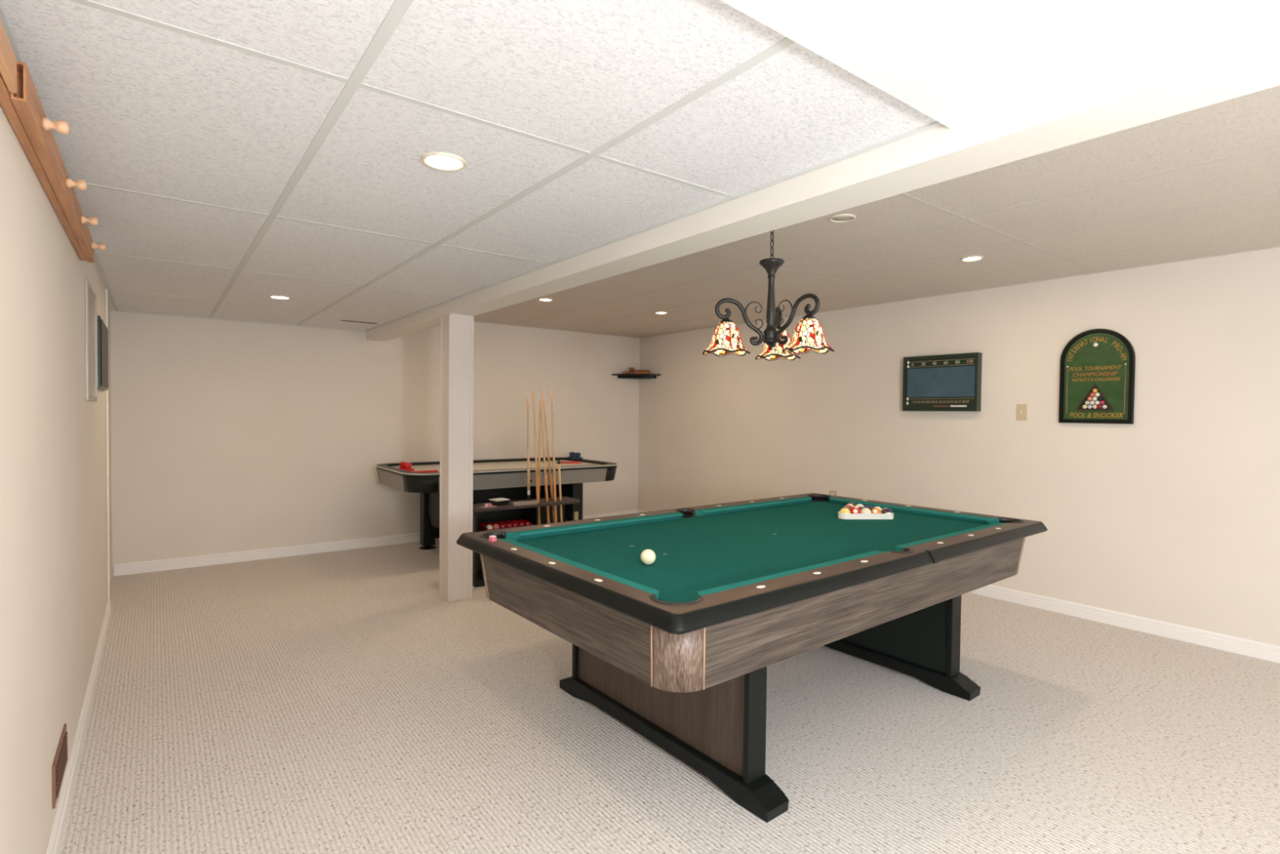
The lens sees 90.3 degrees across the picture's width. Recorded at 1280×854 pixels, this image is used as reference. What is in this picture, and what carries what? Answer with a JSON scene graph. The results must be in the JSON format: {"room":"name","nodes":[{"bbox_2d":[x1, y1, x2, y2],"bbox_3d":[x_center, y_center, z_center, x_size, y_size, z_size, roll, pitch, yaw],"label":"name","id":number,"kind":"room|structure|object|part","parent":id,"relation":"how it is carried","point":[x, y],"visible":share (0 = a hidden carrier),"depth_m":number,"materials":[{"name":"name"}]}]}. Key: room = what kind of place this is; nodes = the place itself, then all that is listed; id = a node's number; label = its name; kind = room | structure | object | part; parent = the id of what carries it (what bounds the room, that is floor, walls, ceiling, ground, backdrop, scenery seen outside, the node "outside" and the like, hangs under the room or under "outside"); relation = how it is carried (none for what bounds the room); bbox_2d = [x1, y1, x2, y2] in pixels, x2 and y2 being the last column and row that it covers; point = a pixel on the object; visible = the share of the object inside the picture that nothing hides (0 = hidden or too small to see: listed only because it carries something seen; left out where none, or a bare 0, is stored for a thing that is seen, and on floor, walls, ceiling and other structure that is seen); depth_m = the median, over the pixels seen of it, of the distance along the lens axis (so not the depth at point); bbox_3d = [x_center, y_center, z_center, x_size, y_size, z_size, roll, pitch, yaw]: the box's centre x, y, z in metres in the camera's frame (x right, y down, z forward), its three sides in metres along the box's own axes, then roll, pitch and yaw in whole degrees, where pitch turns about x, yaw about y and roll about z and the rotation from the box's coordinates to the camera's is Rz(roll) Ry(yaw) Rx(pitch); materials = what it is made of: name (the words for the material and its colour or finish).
{"room":"basement game room","nodes":[
{"label":"basement game room","id":0,"kind":"room"},
{"bbox_2d":[0,104,111,853],"bbox_3d":[-1.523,-0.004,1.482,0.150,2.500,8.402,0,2,-37],"label":"wall","id":1,"kind":"structure","parent":0,"point":[54,580],"depth_m":1.69,"materials":[{"name":"paint"}]},
{"bbox_2d":[0,19,106,262],"bbox_3d":[-1.428,-0.677,1.548,0.088,0.075,2.665,0,2,-37],"label":"peg rail","id":2,"kind":"object","parent":1,"relation":"attached to","point":[20,101],"visible":1,"depth_m":1.45,"materials":[{"name":"brown wood"}]},
{"bbox_2d":[52,723,67,808],"bbox_3d":[-1.770,1.028,1.947,0.010,0.124,0.310,0,2,-37],"label":"air vent","id":3,"kind":"object","parent":1,"relation":"in","point":[59,765],"visible":1,"depth_m":1.90,"materials":[{"name":"brown metal"}]},
{"bbox_2d":[46,600,111,853],"bbox_3d":[-1.123,1.215,1.100,0.014,0.088,7.250,0,2,-37],"label":"baseboard","id":4,"kind":"structure","parent":1,"relation":"attached to","point":[55,844],"depth_m":2.28,"materials":[{"name":"white wood"}]},
{"bbox_2d":[84,278,97,400],"bbox_3d":[-2.545,-0.384,2.954,0.010,0.524,0.510,0,2,-37],"label":"framed picture","id":5,"kind":"object","parent":1,"relation":"attached to","point":[91,344],"visible":1,"depth_m":2.91,"materials":[{"name":"silver metal"}]},
{"bbox_2d":[88,287,95,396],"bbox_3d":[-2.546,-0.384,2.953,0.005,0.484,0.470,0,2,-37],"label":"print","id":6,"kind":"object","parent":5,"relation":"attached to","point":[91,295],"depth_m":2.96},
{"bbox_2d":[96,315,108,390],"bbox_3d":[-2.938,-0.390,3.481,0.022,0.370,0.625,0,2,-37],"label":"wall plaque","id":7,"kind":"object","parent":1,"relation":"attached to","point":[101,328],"visible":0.78,"depth_m":3.31,"materials":[{"name":"grey paint"}]},
{"bbox_3d":[-2.938,-0.391,3.497,0.004,0.340,0.560,0,2,-37],"label":"panel","id":8,"kind":"part","parent":7,"relation":"part of","materials":[{"name":"black"}]},
{"bbox_2d":[106,288,110,600],"bbox_3d":[-3.331,0.155,3.965,0.036,2.029,0.035,0,2,-37],"label":"trim","id":9,"kind":"structure","parent":1,"relation":"attached to","point":[106,289],"depth_m":3.96,"materials":[{"name":"white wood"}]},
{"bbox_2d":[0,0,943,331],"bbox_3d":[-1.615,-0.821,3.215,1.809,0.006,5.492,0,2,-37],"label":"ceiling grid","id":10,"kind":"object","parent":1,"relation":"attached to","point":[399,8],"depth_m":1.75,"materials":[{"name":"white metal"}]},
{"bbox_2d":[720,0,986,128],"bbox_3d":[0.073,-0.750,0.994,1.809,0.034,0.089,0,2,-37],"label":"fluorescent ceiling light","id":11,"kind":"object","parent":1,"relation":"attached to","point":[822,27],"depth_m":1.26,"materials":[{"name":"white plastic"}]},
{"bbox_2d":[831,0,982,97],"bbox_3d":[0.088,-0.989,0.973,1.809,0.473,0.020,0,2,-37],"label":"trim","id":12,"kind":"structure","parent":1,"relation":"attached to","point":[916,26],"depth_m":1.37,"materials":[{"name":"paint"}]},
{"bbox_2d":[924,0,1083,44],"bbox_3d":[0.951,-0.872,-0.162,1.809,0.006,2.835,0,2,-37],"label":"trim","id":13,"kind":"structure","parent":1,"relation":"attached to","point":[940,6],"depth_m":1.42,"materials":[{"name":"white"}]},
{"bbox_2d":[110,310,639,575],"bbox_3d":[-2.284,-0.120,6.254,5.856,2.500,0.120,0,2,-37],"label":"wall","id":14,"kind":"structure","parent":0,"point":[227,436],"depth_m":5.68,"materials":[{"name":"paint"}]},
{"bbox_2d":[113,509,638,576],"bbox_3d":[-2.026,1.086,6.403,5.036,0.088,0.014,0,2,-37],"label":"baseboard","id":15,"kind":"structure","parent":14,"relation":"attached to","point":[128,568],"depth_m":5.49,"materials":[{"name":"white wood"}]},
{"bbox_2d":[366,0,1279,341],"bbox_3d":[0.057,-0.986,2.653,0.174,0.554,8.402,0,2,-37],"label":"beam","id":16,"kind":"structure","parent":14,"relation":"attached to","point":[1085,70],"depth_m":1.44,"materials":[{"name":"white paint"}]},
{"bbox_2d":[0,0,936,330],"bbox_3d":[-1.611,-0.838,3.183,1.839,0.030,5.547,0,2,-37],"label":"ceiling","id":17,"kind":"structure","parent":0,"point":[148,108],"depth_m":1.66,"materials":[{"name":"tile"}]},
{"bbox_2d":[268,294,291,299],"bbox_3d":[-2.364,-0.850,4.182,0.128,0.008,0.128,0,2,-37],"label":"recessed light","id":18,"kind":"object","parent":17,"relation":"in","point":[273,296],"visible":1,"depth_m":4.19,"materials":[{"name":"beige"}]},
{"bbox_2d":[340,320,377,324],"bbox_3d":[-2.347,-0.878,5.324,0.284,0.005,0.022,0,2,-37],"label":"ceiling vent","id":19,"kind":"object","parent":17,"relation":"in","point":[340,320],"visible":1,"depth_m":5.32,"materials":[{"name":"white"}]},
{"bbox_2d":[421,151,466,171],"bbox_3d":[-0.576,-0.778,1.872,0.128,0.008,0.128,0,2,-37],"label":"recessed light","id":20,"kind":"object","parent":17,"relation":"in","point":[440,161],"visible":1,"depth_m":1.87,"materials":[{"name":"beige"}]},
{"bbox_2d":[59,539,1279,853],"bbox_3d":[0.280,1.284,2.893,5.856,0.100,8.642,0,2,-37],"label":"floor","id":21,"kind":"structure","parent":0,"point":[334,702],"depth_m":2.52,"materials":[{"name":"carpet"}]},
{"bbox_2d":[439,313,474,601],"bbox_3d":[-1.270,0.210,4.407,0.174,1.946,0.170,0,2,-37],"label":"column","id":22,"kind":"structure","parent":21,"relation":"on","point":[456,331],"depth_m":4.34,"materials":[{"name":"paint"}]},
{"bbox_2d":[375,457,617,549],"bbox_3d":[-1.303,0.747,5.985,2.057,0.800,1.181,0,2,-37],"label":"table","id":23,"kind":"object","parent":21,"relation":"on","point":[507,478],"visible":0.59,"depth_m":5.88,"materials":[{"name":"black laminate"}]},
{"bbox_2d":[397,461,407,468],"bbox_3d":[-2.054,0.336,5.532,0.110,0.070,0.110,0,2,-37],"label":"striker","id":24,"kind":"object","parent":23,"relation":"on","point":[402,466],"visible":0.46,"depth_m":5.50,"materials":[{"name":"red plastic"}]},
{"bbox_2d":[400,462,414,471],"bbox_3d":[-1.983,0.339,5.435,0.110,0.070,0.110,0,2,-37],"label":"striker","id":25,"kind":"object","parent":23,"relation":"on","point":[407,466],"visible":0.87,"depth_m":5.41,"materials":[{"name":"red plastic"}]},
{"bbox_3d":[-1.983,0.333,5.435,0.066,0.058,0.066,0,2,-37],"label":"knob","id":26,"kind":"part","parent":25,"relation":"part of","materials":[{"name":"red plastic"}]},
{"bbox_2d":[412,469,438,472],"bbox_3d":[-1.811,0.371,5.301,0.250,0.014,0.056,0,2,-40],"label":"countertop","id":27,"kind":"structure","parent":23,"relation":"on","point":[434,470],"depth_m":5.31,"materials":[{"name":"red plastic"}]},
{"bbox_3d":[-1.996,0.796,5.990,0.110,0.627,0.110,0,2,-37],"label":"leg","id":28,"kind":"part","parent":23,"relation":"part of","materials":[{"name":"metal"}]},
{"bbox_3d":[-1.742,0.701,5.653,0.040,0.417,0.730,0,2,-37],"label":"panel","id":29,"kind":"part","parent":23,"relation":"part of","materials":[{"name":"black laminate"}]},
{"bbox_3d":[-1.511,0.760,6.261,1.060,0.557,0.030,0,2,-37],"label":"panel","id":30,"kind":"part","parent":23,"relation":"part of","materials":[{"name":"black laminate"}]},
{"bbox_2d":[532,457,559,461],"bbox_3d":[-0.993,0.345,6.733,0.320,0.020,0.024,0,2,-37],"label":"bar","id":31,"kind":"object","parent":23,"relation":"on","point":[551,459],"visible":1,"depth_m":6.73,"materials":[{"name":"black laminate"}]},
{"bbox_3d":[-0.864,0.696,6.315,0.040,0.417,0.730,0,2,-37],"label":"panel","id":32,"kind":"part","parent":23,"relation":"part of","materials":[{"name":"black laminate"}]},
{"bbox_2d":[555,461,581,462],"bbox_3d":[-0.726,0.357,6.455,0.250,0.014,0.056,0,1,-20],"label":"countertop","id":33,"kind":"structure","parent":23,"relation":"on","point":[561,461],"depth_m":6.44,"materials":[{"name":"red plastic"}]},
{"bbox_2d":[567,451,575,458],"bbox_3d":[-0.725,0.300,6.809,0.110,0.070,0.110,0,2,-37],"label":"striker","id":34,"kind":"object","parent":23,"relation":"on","point":[571,454],"visible":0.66,"depth_m":6.78,"materials":[{"name":"blue plastic"}]},
{"bbox_3d":[-0.725,0.294,6.809,0.066,0.058,0.066,0,2,-37],"label":"knob","id":35,"kind":"part","parent":34,"relation":"part of","materials":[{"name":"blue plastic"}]},
{"bbox_3d":[-0.612,0.811,5.982,0.110,0.627,0.110,0,2,-37],"label":"leg","id":36,"kind":"part","parent":23,"relation":"part of","materials":[{"name":"black laminate"}]},
{"bbox_2d":[572,452,582,459],"bbox_3d":[-0.656,0.303,6.710,0.110,0.070,0.110,0,2,-37],"label":"striker","id":37,"kind":"object","parent":23,"relation":"on","point":[577,455],"visible":1,"depth_m":6.68,"materials":[{"name":"blue plastic"}]},
{"bbox_3d":[-0.656,0.297,6.710,0.066,0.058,0.066,0,2,-37],"label":"knob","id":38,"kind":"part","parent":37,"relation":"part of","materials":[{"name":"blue plastic"}]},
{"bbox_2d":[472,496,579,586],"bbox_3d":[-0.922,0.886,5.069,0.940,0.571,0.300,0,2,-37],"label":"cue rack","id":39,"kind":"object","parent":21,"relation":"on","point":[530,513],"visible":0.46,"depth_m":5.04,"materials":[{"name":"black laminate"}]},
{"bbox_2d":[478,505,497,508],"bbox_3d":[-1.147,0.601,4.801,0.070,0.006,0.120,2,2,41],"label":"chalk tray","id":40,"kind":"object","parent":39,"relation":"on","point":[491,506],"visible":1,"depth_m":4.79,"materials":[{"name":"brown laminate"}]},
{"bbox_2d":[488,497,510,506],"bbox_3d":[-1.092,0.580,4.943,0.110,0.042,0.120,2,2,44],"label":"box","id":41,"kind":"object","parent":39,"relation":"on","point":[497,501],"visible":0.97,"depth_m":4.91,"materials":[{"name":"black cardboard"}]},
{"bbox_3d":[-1.091,0.563,4.943,0.110,0.007,0.120,2,2,44],"label":"lid","id":42,"kind":"part","parent":41,"relation":"part of","materials":[{"name":"white"}]},
{"bbox_2d":[478,522,532,530],"bbox_3d":[-1.044,0.773,4.948,0.380,0.040,0.170,0,2,-37],"label":"tray","id":43,"kind":"object","parent":39,"relation":"on","point":[480,527],"visible":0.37,"depth_m":4.85,"materials":[{"name":"red"}]},
{"bbox_2d":[485,524,493,529],"bbox_3d":[-1.138,0.762,4.810,0.052,0.052,0.052,0,2,-37],"label":"ball","id":44,"kind":"object","parent":43,"relation":"in","point":[489,526],"visible":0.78,"depth_m":4.79,"materials":[{"name":"beige"}]},
{"bbox_2d":[492,524,499,528],"bbox_3d":[-1.096,0.762,4.842,0.052,0.052,0.052,0,2,-37],"label":"ball","id":45,"kind":"object","parent":43,"relation":"in","point":[495,526],"visible":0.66,"depth_m":4.82,"materials":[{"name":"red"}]},
{"bbox_2d":[498,523,505,528],"bbox_3d":[-1.054,0.762,4.874,0.052,0.052,0.052,0,2,-37],"label":"ball","id":46,"kind":"object","parent":43,"relation":"in","point":[501,525],"visible":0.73,"depth_m":4.86,"materials":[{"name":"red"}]},
{"bbox_2d":[505,522,511,527],"bbox_3d":[-1.012,0.762,4.906,0.052,0.052,0.052,0,2,-37],"label":"ball","id":47,"kind":"object","parent":43,"relation":"in","point":[508,524],"visible":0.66,"depth_m":4.89,"materials":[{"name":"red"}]},
{"bbox_2d":[511,521,518,526],"bbox_3d":[-0.970,0.761,4.938,0.052,0.052,0.052,0,2,-37],"label":"ball","id":48,"kind":"object","parent":43,"relation":"in","point":[514,523],"visible":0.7,"depth_m":4.92,"materials":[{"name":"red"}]},
{"bbox_2d":[518,520,524,525],"bbox_3d":[-0.927,0.761,4.970,0.052,0.052,0.052,0,2,-37],"label":"ball","id":49,"kind":"object","parent":43,"relation":"in","point":[521,522],"visible":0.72,"depth_m":4.95,"materials":[{"name":"red"}]},
{"bbox_2d":[524,520,530,525],"bbox_3d":[-0.885,0.761,5.002,0.052,0.052,0.052,0,2,-37],"label":"ball","id":50,"kind":"object","parent":43,"relation":"in","point":[526,522],"visible":0.7,"depth_m":4.98,"materials":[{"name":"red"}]},
{"bbox_2d":[512,500,537,506],"bbox_3d":[-0.888,0.589,4.923,0.200,0.030,0.024,0,2,-37],"label":"wooden block","id":51,"kind":"object","parent":39,"relation":"on","point":[529,502],"visible":1,"depth_m":4.91,"materials":[{"name":"brown wood"}]},
{"bbox_2d":[526,393,530,501],"bbox_3d":[-0.903,0.425,5.162,0.029,1.391,0.084,0,2,-37],"label":"stick","id":52,"kind":"object","parent":39,"relation":"on","point":[527,402],"visible":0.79,"depth_m":5.16,"materials":[{"name":"brown wood"}]},
{"bbox_2d":[532,388,540,524],"bbox_3d":[-0.823,0.410,5.083,0.146,1.428,0.029,2,2,43],"label":"stick","id":53,"kind":"object","parent":39,"relation":"on","point":[534,412],"visible":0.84,"depth_m":5.09,"materials":[{"name":"brown wood"}]},
{"bbox_2d":[537,396,541,497],"bbox_3d":[-0.823,0.437,5.170,0.028,1.368,0.066,1,1,8],"label":"stick","id":54,"kind":"object","parent":39,"relation":"on","point":[540,416],"visible":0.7,"depth_m":5.17,"materials":[{"name":"brown wood"}]},
{"bbox_2d":[539,396,550,523],"bbox_3d":[-0.760,0.440,5.176,0.119,1.363,0.028,1,1,8],"label":"stick","id":55,"kind":"object","parent":39,"relation":"on","point":[541,415],"visible":0.79,"depth_m":5.16,"materials":[{"name":"brown wood"}]},
{"bbox_2d":[542,389,554,522],"bbox_3d":[-0.742,0.404,5.287,0.159,1.432,0.028,0,1,-22],"label":"stick","id":56,"kind":"object","parent":39,"relation":"on","point":[544,404],"visible":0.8,"depth_m":5.27,"materials":[{"name":"brown wood"}]},
{"bbox_2d":[551,386,557,522],"bbox_3d":[-0.691,0.400,5.179,0.032,1.446,0.114,0,2,-37],"label":"stick","id":57,"kind":"object","parent":39,"relation":"on","point":[552,405],"visible":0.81,"depth_m":5.18,"materials":[{"name":"brown wood"}]},
{"bbox_2d":[557,460,562,521],"bbox_3d":[-0.651,0.698,5.250,0.073,0.846,0.019,1,2,31],"label":"stick","id":58,"kind":"object","parent":39,"relation":"on","point":[558,461],"visible":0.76,"depth_m":5.25,"materials":[{"name":"brown wood"}]},
{"bbox_2d":[573,511,577,519],"bbox_3d":[-0.533,0.911,5.278,0.036,0.420,0.024,0,2,-37],"label":"ruler","id":59,"kind":"object","parent":39,"relation":"on","point":[575,513],"visible":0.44,"depth_m":5.26,"materials":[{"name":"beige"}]},
{"bbox_2d":[456,493,1047,822],"bbox_3d":[0.628,0.850,2.984,2.531,0.773,1.434,0,2,-39],"label":"pool table","id":60,"kind":"object","parent":21,"relation":"on","point":[678,648],"visible":0.99,"depth_m":2.38,"materials":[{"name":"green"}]},
{"bbox_3d":[-0.646,0.611,2.727,0.080,0.209,0.148,1,1,6],"label":"corner panel","id":61,"kind":"part","parent":60,"relation":"part of","materials":[{"name":"grey wood"}]},
{"bbox_2d":[488,535,496,542],"bbox_3d":[-0.597,0.452,2.583,0.022,0.022,0.022,2,2,36],"label":"cube","id":62,"kind":"object","parent":60,"relation":"on","point":[491,538],"visible":1,"depth_m":2.58,"materials":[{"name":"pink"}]},
{"bbox_3d":[-0.268,0.930,2.938,0.090,0.438,0.023,0,2,-39],"label":"post","id":63,"kind":"part","parent":60,"relation":"part of","materials":[{"name":"black"}]},
{"bbox_2d":[497,537,658,599],"bbox_3d":[-0.258,0.491,2.264,0.050,0.030,1.032,0,2,-39],"label":"cushion","id":64,"kind":"object","parent":60,"relation":"on","point":[617,580],"depth_m":2.15,"materials":[{"name":"fabric"}]},
{"bbox_2d":[506,511,683,540],"bbox_3d":[-0.171,0.473,3.072,1.014,0.030,0.050,0,2,-39],"label":"cushion","id":65,"kind":"object","parent":60,"relation":"on","point":[628,522],"depth_m":3.01,"materials":[{"name":"fabric"}]},
{"bbox_2d":[640,548,655,564],"bbox_3d":[0.030,0.479,2.347,0.057,0.057,0.057,0,2,-37],"label":"cue ball","id":66,"kind":"object","parent":60,"relation":"on","point":[647,556],"visible":1,"depth_m":2.33,"materials":[{"name":"beige plastic"}]},
{"bbox_3d":[0.044,0.943,2.520,0.016,0.437,1.018,0,2,-39],"label":"panel","id":67,"kind":"part","parent":60,"relation":"part of","materials":[{"name":"wood"}]},
{"bbox_3d":[0.106,0.641,1.790,0.148,0.209,0.080,1,1,6],"label":"corner panel","id":68,"kind":"part","parent":60,"relation":"part of","materials":[{"name":"grey wood"}]},
{"bbox_3d":[0.632,0.491,2.977,2.484,0.045,1.384,0,2,-39],"label":"rail","id":69,"kind":"part","parent":60,"relation":"part of","materials":[{"name":"wood"}]},
{"bbox_2d":[695,496,811,515],"bbox_3d":[0.714,0.467,3.781,1.014,0.030,0.050,0,2,-39],"label":"cushion","id":70,"kind":"object","parent":60,"relation":"on","point":[772,504],"depth_m":3.72,"materials":[{"name":"fabric"}]},
{"bbox_3d":[0.384,0.956,2.125,0.090,0.438,0.023,0,2,-39],"label":"post","id":71,"kind":"part","parent":60,"relation":"part of","materials":[{"name":"black"}]},
{"bbox_2d":[697,550,884,595],"bbox_3d":[0.550,0.502,2.173,1.014,0.030,0.050,0,2,-39],"label":"cushion","id":72,"kind":"object","parent":60,"relation":"on","point":[752,582],"depth_m":2.10,"materials":[{"name":"fabric"}]},
{"bbox_2d":[840,507,850,513],"bbox_3d":[1.111,0.466,3.450,0.057,0.057,0.057,0,1,-16],"label":"ball","id":73,"kind":"object","parent":60,"relation":"on","point":[844,510],"visible":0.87,"depth_m":3.43,"materials":[{"name":"plastic"}]},
{"bbox_2d":[850,507,861,513],"bbox_3d":[1.168,0.466,3.454,0.057,0.057,0.057,0,1,-14],"label":"ball","id":74,"kind":"object","parent":60,"relation":"on","point":[855,510],"visible":0.7,"depth_m":3.44,"materials":[{"name":"plastic"}]},
{"bbox_2d":[860,507,871,513],"bbox_3d":[1.226,0.467,3.458,0.057,0.057,0.057,0,1,-19],"label":"ball","id":75,"kind":"object","parent":60,"relation":"on","point":[864,510],"visible":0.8,"depth_m":3.44,"materials":[{"name":"plastic"}]},
{"bbox_2d":[838,511,893,519],"bbox_3d":[1.200,0.479,3.503,0.279,0.030,0.302,0,2,-37],"label":"ball rack","id":76,"kind":"object","parent":60,"relation":"on","point":[843,516],"visible":0.62,"depth_m":3.42,"materials":[{"name":"white plastic"}]},
{"bbox_2d":[871,507,881,513],"bbox_3d":[1.283,0.468,3.462,0.057,0.057,0.057,0,1,-22],"label":"ball","id":77,"kind":"object","parent":60,"relation":"on","point":[875,510],"visible":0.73,"depth_m":3.44,"materials":[{"name":"plastic"}]},
{"bbox_2d":[881,507,892,513],"bbox_3d":[1.341,0.468,3.465,0.057,0.057,0.057,2,2,36],"label":"ball","id":78,"kind":"object","parent":60,"relation":"on","point":[886,510],"visible":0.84,"depth_m":3.45,"materials":[{"name":"plastic"}]},
{"bbox_3d":[1.149,0.935,3.407,0.036,0.437,1.018,0,2,-39],"label":"panel","id":79,"kind":"part","parent":60,"relation":"part of","materials":[{"name":"black laminate"}]},
{"bbox_2d":[828,497,999,524],"bbox_3d":[1.522,0.478,3.691,0.050,0.030,1.032,0,2,-39],"label":"cushion","id":80,"kind":"object","parent":60,"relation":"on","point":[979,519],"depth_m":3.58,"materials":[{"name":"fabric"}]},
{"bbox_2d":[894,522,1008,551],"bbox_3d":[1.434,0.496,2.883,1.014,0.030,0.050,0,2,-39],"label":"cushion","id":81,"kind":"object","parent":60,"relation":"on","point":[901,547],"depth_m":2.79,"materials":[{"name":"fabric"}]},
{"bbox_3d":[1.482,0.948,3.005,0.090,0.438,0.023,0,2,-39],"label":"post","id":82,"kind":"part","parent":60,"relation":"part of","materials":[{"name":"black"}]},
{"bbox_3d":[1.906,0.628,3.234,0.080,0.209,0.148,1,1,6],"label":"corner panel","id":83,"kind":"part","parent":60,"relation":"part of","materials":[{"name":"grey wood"}]},
{"bbox_2d":[473,84,1279,337],"bbox_3d":[1.333,-1.007,3.623,3.033,0.030,8.402,0,2,-37],"label":"ceiling","id":84,"kind":"structure","parent":0,"point":[1251,122],"depth_m":3.23,"materials":[{"name":"beige paint"}]},
{"bbox_2d":[537,297,552,301],"bbox_3d":[-0.779,-1.048,5.255,0.120,0.008,0.120,0,2,-37],"label":"recessed light","id":85,"kind":"object","parent":84,"relation":"in","point":[540,299],"visible":1,"depth_m":5.25,"materials":[{"name":"beige"}]},
{"bbox_2d":[654,311,667,314],"bbox_3d":[0.195,-1.051,5.871,0.120,0.008,0.120,0,2,-37],"label":"recessed light","id":86,"kind":"object","parent":84,"relation":"in","point":[660,312],"visible":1,"depth_m":5.89,"materials":[{"name":"beige"}]},
{"bbox_2d":[702,230,834,360],"bbox_3d":[0.557,-0.659,2.950,0.527,0.653,0.592,0,1,-9],"label":"chandelier","id":87,"kind":"object","parent":84,"relation":"hanging from","point":[808,335],"visible":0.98,"depth_m":2.91,"materials":[{"name":"metal"}]},
{"bbox_3d":[0.398,-0.409,2.933,0.222,0.142,0.205,0,2,-37],"label":"lamp shade","id":88,"kind":"part","parent":87,"relation":"part of","materials":[{"name":"multicoloured glass"}]},
{"bbox_3d":[0.459,-0.485,2.940,0.234,0.215,0.021,0,1,-8],"label":"arm","id":89,"kind":"part","parent":87,"relation":"part of","materials":[{"name":"metal"}]},
{"bbox_3d":[0.609,-0.577,2.960,0.116,0.401,0.116,0,2,-37],"label":"stem","id":90,"kind":"part","parent":87,"relation":"part of","materials":[{"name":"metal"}]},
{"bbox_3d":[0.612,-0.864,2.954,0.016,0.209,0.016,1,1,8],"label":"chain","id":91,"kind":"part","parent":87,"relation":"part of","materials":[{"name":"metal"}]},
{"bbox_3d":[0.664,-0.486,3.103,0.021,0.215,0.234,1,1,21],"label":"arm","id":92,"kind":"part","parent":87,"relation":"part of","materials":[{"name":"metal"}]},
{"bbox_3d":[0.685,-0.411,3.161,0.222,0.142,0.205,0,2,-37],"label":"lamp shade","id":93,"kind":"part","parent":87,"relation":"part of","materials":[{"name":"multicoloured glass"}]},
{"bbox_3d":[0.702,-0.480,2.844,0.021,0.215,0.234,0,2,-38],"label":"arm","id":94,"kind":"part","parent":87,"relation":"part of","materials":[{"name":"metal"}]},
{"bbox_3d":[0.739,-0.402,2.798,0.222,0.142,0.205,0,2,-37],"label":"lamp shade","id":95,"kind":"part","parent":87,"relation":"part of","materials":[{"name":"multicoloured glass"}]},
{"bbox_2d":[829,213,855,222],"bbox_3d":[0.950,-0.978,2.991,0.120,0.008,0.120,0,2,-37],"label":"recessed light","id":96,"kind":"object","parent":84,"relation":"in","point":[841,218],"visible":1,"depth_m":2.99,"materials":[{"name":"beige"}]},
{"bbox_2d":[960,255,983,262],"bbox_3d":[1.943,-0.983,3.728,0.120,0.008,0.120,0,2,-37],"label":"recessed light","id":97,"kind":"object","parent":84,"relation":"in","point":[974,258],"visible":1,"depth_m":3.72,"materials":[{"name":"beige"}]},
{"bbox_2d":[637,247,1279,645],"bbox_3d":[2.613,-0.027,4.551,0.120,2.500,8.522,0,2,-37],"label":"wall","id":98,"kind":"structure","parent":0,"point":[1171,514],"depth_m":4.25,"materials":[{"name":"paint"}]},
{"bbox_2d":[611,373,660,379],"bbox_3d":[-0.048,-0.607,7.600,0.419,0.046,0.419,0,2,-37],"label":"corner shelf","id":99,"kind":"object","parent":98,"relation":"attached to","point":[637,376],"visible":1,"depth_m":7.62,"materials":[{"name":"black wood"}]},
{"bbox_2d":[622,367,650,373],"bbox_3d":[-0.036,-0.676,7.676,0.330,0.089,0.090,1,1,4],"label":"wooden ornament","id":100,"kind":"object","parent":99,"relation":"on","point":[631,369],"visible":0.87,"depth_m":7.64,"materials":[{"name":"brown wood"}]},
{"bbox_3d":[-0.039,-0.601,7.663,0.329,0.032,0.329,0,2,-37],"label":"moulding","id":101,"kind":"part","parent":99,"relation":"part of","materials":[{"name":"black"}]},
{"bbox_2d":[829,489,836,495],"bbox_3d":[1.708,0.616,5.641,0.008,0.112,0.072,0,2,-37],"label":"wall socket","id":102,"kind":"object","parent":98,"relation":"attached to","point":[832,492],"visible":0.42,"depth_m":5.64,"materials":[{"name":"beige"}]},
{"bbox_2d":[473,144,1279,337],"bbox_3d":[1.333,-0.989,3.623,3.033,0.005,8.402,0,2,-37],"label":"trim","id":103,"kind":"structure","parent":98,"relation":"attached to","point":[910,197],"depth_m":3.64,"materials":[{"name":"beige metal"}]},
{"bbox_2d":[902,352,982,411],"bbox_3d":[2.279,-0.332,4.833,0.068,0.424,0.576,0,2,-37],"label":"board","id":104,"kind":"object","parent":98,"relation":"attached to","point":[944,382],"visible":1,"depth_m":4.79,"materials":[{"name":"grey paint"}]},
{"bbox_3d":[2.266,-0.339,4.814,0.006,0.223,0.519,0,2,-37],"label":"slate panel","id":105,"kind":"part","parent":104,"relation":"part of","materials":[{"name":"stone"}]},
{"bbox_3d":[2.264,-0.358,4.814,0.009,0.294,0.517,0,2,-37],"label":"score rail","id":106,"kind":"part","parent":104,"relation":"part of","materials":[{"name":"gold metal"}]},
{"bbox_2d":[637,510,1279,662],"bbox_3d":[2.514,1.177,4.580,0.014,0.088,8.388,0,2,-37],"label":"baseboard","id":107,"kind":"structure","parent":98,"relation":"attached to","point":[1252,648],"depth_m":3.88,"materials":[{"name":"white"}]},
{"bbox_2d":[1016,404,1026,420],"bbox_3d":[2.639,-0.102,4.406,0.014,0.112,0.068,0,2,-37],"label":"light switch","id":108,"kind":"object","parent":98,"relation":"attached to","point":[1021,409],"visible":1,"depth_m":4.41,"materials":[{"name":"beige plastic"}]},
{"bbox_2d":[1058,328,1135,423],"bbox_3d":[2.898,-0.323,4.051,0.030,0.600,0.400,0,2,-37],"label":"sign","id":109,"kind":"object","parent":98,"relation":"attached to","point":[1097,366],"visible":1,"depth_m":4.04,"materials":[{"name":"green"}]},
{"bbox_2d":[942,0,1065,35],"bbox_3d":[0.951,-0.890,-0.162,1.809,0.030,2.835,0,2,-37],"label":"ceiling","id":110,"kind":"structure","parent":0,"point":[989,16],"depth_m":1.39,"materials":[{"name":"tile"}]}
]}

